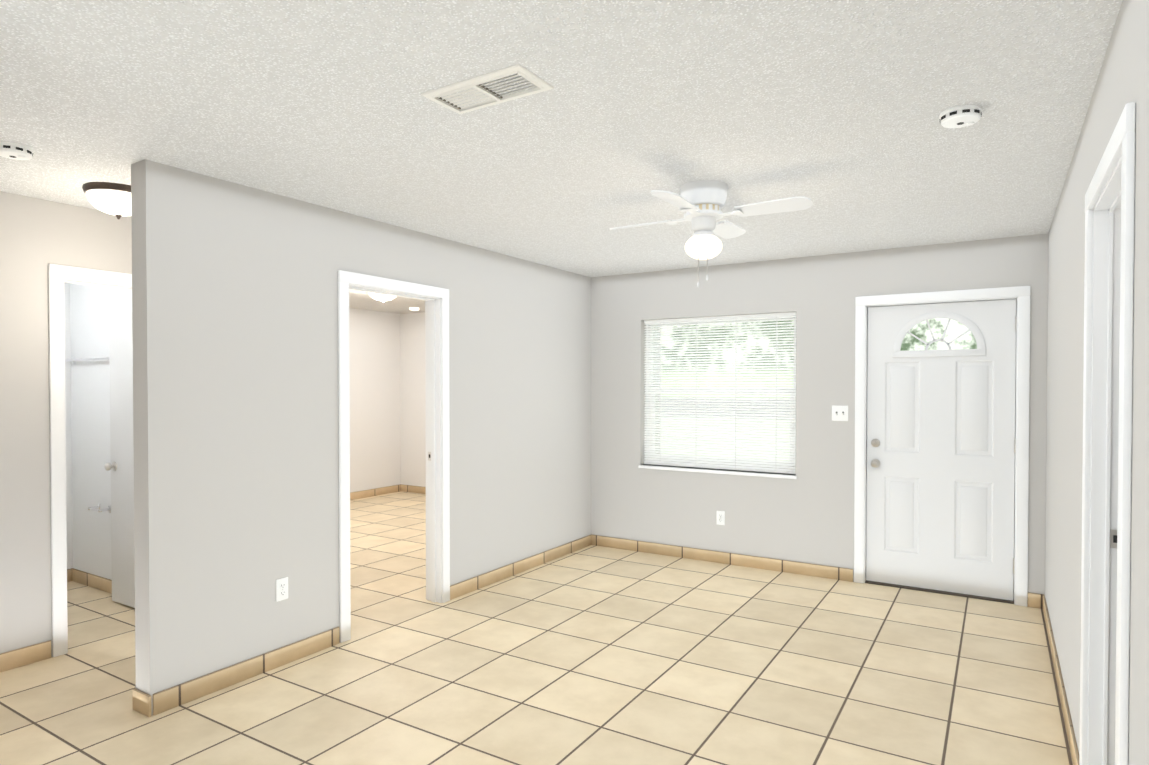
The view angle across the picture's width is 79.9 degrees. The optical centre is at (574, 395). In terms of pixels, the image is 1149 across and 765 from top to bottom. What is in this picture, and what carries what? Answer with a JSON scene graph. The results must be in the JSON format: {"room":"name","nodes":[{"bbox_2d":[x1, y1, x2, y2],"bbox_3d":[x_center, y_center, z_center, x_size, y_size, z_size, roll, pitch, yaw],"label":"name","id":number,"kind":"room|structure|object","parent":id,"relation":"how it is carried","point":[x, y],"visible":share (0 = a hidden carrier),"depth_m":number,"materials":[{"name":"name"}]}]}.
{"room":"empty living room","nodes":[
{"label":"empty living room","id":0,"kind":"room"},
{"bbox_2d":[0,191,131,656],"bbox_3d":[-2.897,0.183,3.622,0.125,2.440,1.630,1,1,32],"label":"wall","id":1,"kind":"structure","parent":0,"point":[37,236],"depth_m":3.58,"materials":[{"name":"grey paint"}]},
{"bbox_2d":[0,640,50,671],"bbox_3d":[-3.029,1.361,3.298,0.010,0.094,0.870,1,1,32],"label":"baseboard","id":2,"kind":"structure","parent":1,"relation":"attached to","point":[20,657],"depth_m":3.56,"materials":[{"name":"tile"}]},
{"bbox_2d":[48,264,131,656],"bbox_3d":[-2.662,0.346,4.005,0.164,2.104,0.732,1,1,32],"label":"door frame","id":3,"kind":"structure","parent":1,"relation":"attached to","point":[59,276],"depth_m":3.68,"materials":[{"name":"white wood"}]},
{"bbox_2d":[64,283,72,568],"bbox_3d":[-4.223,0.172,4.444,0.125,2.440,1.630,1,1,32],"label":"wall","id":4,"kind":"structure","parent":0,"point":[68,422],"depth_m":5.08,"materials":[{"name":"white paint"}]},
{"bbox_2d":[67,569,70,581],"bbox_3d":[-4.165,1.345,4.425,0.010,0.094,1.630,1,1,32],"label":"baseboard","id":5,"kind":"structure","parent":4,"relation":"attached to","point":[68,570],"depth_m":5.08,"materials":[{"name":"tile"}]},
{"bbox_2d":[70,284,131,579],"bbox_3d":[-2.647,0.172,4.424,2.575,2.440,0.004,1,1,32],"label":"wall","id":6,"kind":"structure","parent":0,"point":[90,392],"depth_m":4.94,"materials":[{"name":"white paint"}]},
{"bbox_2d":[65,357,109,363],"bbox_3d":[-3.438,-0.255,4.865,0.687,0.048,0.069,1,1,32],"label":"towel rail","id":7,"kind":"object","parent":6,"relation":"attached to","point":[73,360],"visible":0.6,"depth_m":4.84,"materials":[{"name":"silver metal"}]},
{"bbox_2d":[71,568,111,593],"bbox_3d":[-3.122,1.341,4.729,1.405,0.094,0.014,1,1,32],"label":"baseboard","id":8,"kind":"structure","parent":6,"relation":"attached to","point":[91,580],"depth_m":4.94,"materials":[{"name":"tile"}]},
{"bbox_2d":[88,504,110,512],"bbox_3d":[-3.337,0.796,4.814,0.174,0.050,0.075,1,1,32],"label":"toilet paper holder","id":9,"kind":"object","parent":6,"relation":"attached to","point":[97,508],"visible":1,"depth_m":4.80,"materials":[{"name":"silver metal"}]},
{"bbox_2d":[104,297,134,607],"bbox_3d":[-2.832,0.371,4.439,0.624,2.018,0.151,1,1,32],"label":"bathroom door","id":10,"kind":"structure","parent":6,"relation":"in","point":[121,466],"depth_m":4.50,"materials":[{"name":"white wood"}]},
{"bbox_2d":[349,308,400,492],"bbox_3d":[-3.546,0.125,7.718,0.125,2.440,4.400,1,1,32],"label":"wall","id":11,"kind":"structure","parent":0,"point":[374,372],"depth_m":9.06,"materials":[{"name":"white paint"}]},
{"bbox_2d":[350,484,400,499],"bbox_3d":[-3.521,1.299,7.646,0.010,0.094,4.275,1,1,32],"label":"baseboard","id":12,"kind":"structure","parent":11,"relation":"attached to","point":[385,490],"depth_m":9.06,"materials":[{"name":"tile"}]},
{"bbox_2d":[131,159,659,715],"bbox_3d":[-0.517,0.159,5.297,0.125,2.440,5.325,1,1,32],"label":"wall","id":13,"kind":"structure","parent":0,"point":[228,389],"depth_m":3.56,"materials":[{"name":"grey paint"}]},
{"bbox_2d":[140,627,338,716],"bbox_3d":[-1.600,1.359,3.440,0.010,0.094,1.020,1,1,32],"label":"baseboard","id":14,"kind":"structure","parent":13,"relation":"attached to","point":[185,692],"depth_m":3.34,"materials":[{"name":"tile"}]},
{"bbox_2d":[276,577,287,601],"bbox_3d":[-1.519,1.008,3.566,0.009,0.115,0.070,1,1,32],"label":"outlet","id":15,"kind":"object","parent":13,"relation":"attached to","point":[281,588],"visible":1,"depth_m":3.56,"materials":[{"name":"white plastic"}]},
{"bbox_2d":[338,270,449,642],"bbox_3d":[-1.147,0.342,4.284,0.164,2.104,0.903,1,1,32],"label":"door frame","id":16,"kind":"structure","parent":13,"relation":"attached to","point":[437,431],"depth_m":4.57,"materials":[{"name":"white wood"}]},
{"bbox_2d":[450,534,591,599],"bbox_3d":[-0.352,1.330,5.453,0.010,0.094,1.885,1,1,32],"label":"baseboard","id":17,"kind":"structure","parent":13,"relation":"attached to","point":[472,584],"depth_m":5.28,"materials":[{"name":"tile"}]},
{"bbox_2d":[400,312,425,486],"bbox_3d":[-0.784,0.113,8.521,3.725,2.440,0.125,1,1,32],"label":"wall","id":18,"kind":"structure","parent":0,"point":[412,391],"depth_m":9.32,"materials":[{"name":"white paint"}]},
{"bbox_2d":[401,484,425,493],"bbox_3d":[-0.806,1.287,8.473,3.695,0.094,0.010,1,1,32],"label":"baseboard","id":19,"kind":"structure","parent":18,"relation":"attached to","point":[405,488],"depth_m":9.32,"materials":[{"name":"tile"}]},
{"bbox_2d":[0,491,1072,764],"bbox_3d":[-1.185,1.462,3.715,8.627,0.120,8.900,1,1,32],"label":"floor","id":20,"kind":"structure","parent":0,"point":[596,655],"depth_m":3.38,"materials":[{"name":"beige tile"}]},
{"bbox_2d":[865,580,1013,603],"bbox_3d":[2.591,1.375,4.900,0.925,0.020,0.215,1,1,32],"label":"threshold","id":21,"kind":"object","parent":20,"relation":"on","point":[942,592],"visible":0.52,"depth_m":4.80,"materials":[{"name":"brown metal"}]},
{"bbox_2d":[0,0,1122,313],"bbox_3d":[-1.185,-1.098,3.678,8.627,0.120,8.900,1,1,32],"label":"ceiling","id":22,"kind":"structure","parent":0,"point":[832,110],"depth_m":2.47,"materials":[{"name":"white paint"}]},
{"bbox_2d":[0,141,33,159],"bbox_3d":[-2.317,-1.004,2.828,0.136,0.043,0.136,1,1,32],"label":"smoke detector","id":23,"kind":"object","parent":22,"relation":"attached to","point":[13,150],"visible":1,"depth_m":2.80,"materials":[{"name":"white plastic"}]},
{"bbox_2d":[82,182,130,219],"bbox_3d":[-2.302,-0.961,3.461,0.298,0.147,0.298,1,1,32],"label":"light","id":24,"kind":"object","parent":22,"relation":"attached to","point":[111,198],"visible":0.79,"depth_m":3.36,"materials":[{"name":"white glass"}]},
{"bbox_2d":[368,292,396,302],"bbox_3d":[-1.953,-1.017,7.003,0.328,0.137,0.328,1,1,32],"label":"light","id":25,"kind":"object","parent":22,"relation":"attached to","point":[381,297],"visible":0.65,"depth_m":6.92,"materials":[{"name":"white glass"}]},
{"bbox_2d":[421,64,553,113],"bbox_3d":[-0.293,-1.027,2.288,0.410,0.041,0.195,1,1,32],"label":"ceiling vent","id":26,"kind":"object","parent":22,"relation":"in","point":[436,95],"visible":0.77,"depth_m":2.28,"materials":[{"name":"white metal"}]},
{"bbox_2d":[609,180,812,286],"bbox_3d":[0.641,-0.785,3.409,0.779,0.498,0.779,0,1,-13],"label":"ceiling fan","id":27,"kind":"object","parent":22,"relation":"hanging from","point":[701,204],"visible":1,"depth_m":3.33,"materials":[{"name":"white"}]},
{"bbox_2d":[939,105,982,127],"bbox_3d":[1.391,-0.999,2.471,0.136,0.043,0.136,1,1,32],"label":"smoke detector","id":28,"kind":"object","parent":22,"relation":"attached to","point":[960,116],"visible":1,"depth_m":2.43,"materials":[{"name":"white plastic"}]},
{"bbox_2d":[591,234,1047,594],"bbox_3d":[1.716,0.158,5.410,3.552,2.440,0.200,1,1,32],"label":"wall","id":29,"kind":"structure","parent":0,"point":[806,515],"depth_m":5.31,"materials":[{"name":"grey paint"}]},
{"bbox_2d":[638,312,796,478],"bbox_3d":[1.181,-0.009,5.705,1.354,1.296,0.187,1,1,32],"label":"window blinds","id":30,"kind":"object","parent":29,"relation":"attached to","point":[743,465],"visible":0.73,"depth_m":5.67,"materials":[{"name":"white plastic"}]},
{"bbox_2d":[717,511,724,524],"bbox_3d":[1.197,1.004,5.620,0.070,0.115,0.009,1,1,32],"label":"electrical outlet","id":31,"kind":"object","parent":29,"relation":"attached to","point":[720,517],"visible":1,"depth_m":5.62,"materials":[{"name":"white plastic"}]},
{"bbox_2d":[592,535,852,581],"bbox_3d":[1.108,1.327,5.680,2.253,0.094,0.010,1,1,32],"label":"baseboard","id":32,"kind":"structure","parent":29,"relation":"attached to","point":[831,572],"depth_m":5.58,"materials":[{"name":"tile"}]},
{"bbox_2d":[832,405,847,420],"bbox_3d":[1.979,0.133,5.115,0.116,0.115,0.023,1,1,32],"label":"light switch","id":33,"kind":"object","parent":29,"relation":"attached to","point":[839,413],"visible":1,"depth_m":5.12,"materials":[{"name":"white plastic"}]},
{"bbox_2d":[866,299,1016,600],"bbox_3d":[2.547,0.368,4.805,0.930,2.028,0.107,1,1,32],"label":"front door","id":34,"kind":"structure","parent":29,"relation":"in","point":[941,441],"depth_m":4.80,"materials":[{"name":"white wood"}]},
{"bbox_2d":[854,286,1030,606],"bbox_3d":[2.584,0.331,4.874,1.073,2.109,0.239,1,1,32],"label":"door frame","id":35,"kind":"structure","parent":29,"relation":"attached to","point":[1020,295],"depth_m":4.62,"materials":[{"name":"white wood"}]},
{"bbox_2d":[1045,0,1148,764],"bbox_3d":[1.240,0.215,1.391,0.125,2.440,7.135,1,1,32],"label":"wall","id":36,"kind":"structure","parent":0,"point":[1122,80],"depth_m":2.53,"materials":[{"name":"grey paint"}]},
{"bbox_2d":[1036,593,1078,764],"bbox_3d":[2.400,1.359,3.418,0.022,0.094,2.495,1,1,32],"label":"baseboard","id":37,"kind":"structure","parent":36,"relation":"attached to","point":[1041,603],"depth_m":3.17,"materials":[{"name":"tile"}]},
{"bbox_2d":[1079,102,1135,764],"bbox_3d":[1.568,0.375,1.922,0.164,2.104,0.888,1,1,32],"label":"door frame","id":38,"kind":"structure","parent":36,"relation":"attached to","point":[1107,444],"depth_m":2.24,"materials":[{"name":"white wood"}]},
{"label":"outside","id":39,"kind":"structure","parent":0,"visible":0},
{"bbox_2d":[660,318,976,460],"bbox_3d":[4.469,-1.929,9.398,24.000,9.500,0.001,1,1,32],"label":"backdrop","id":40,"kind":"structure","parent":39,"point":[965,341],"depth_m":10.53,"materials":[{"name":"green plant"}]}
]}

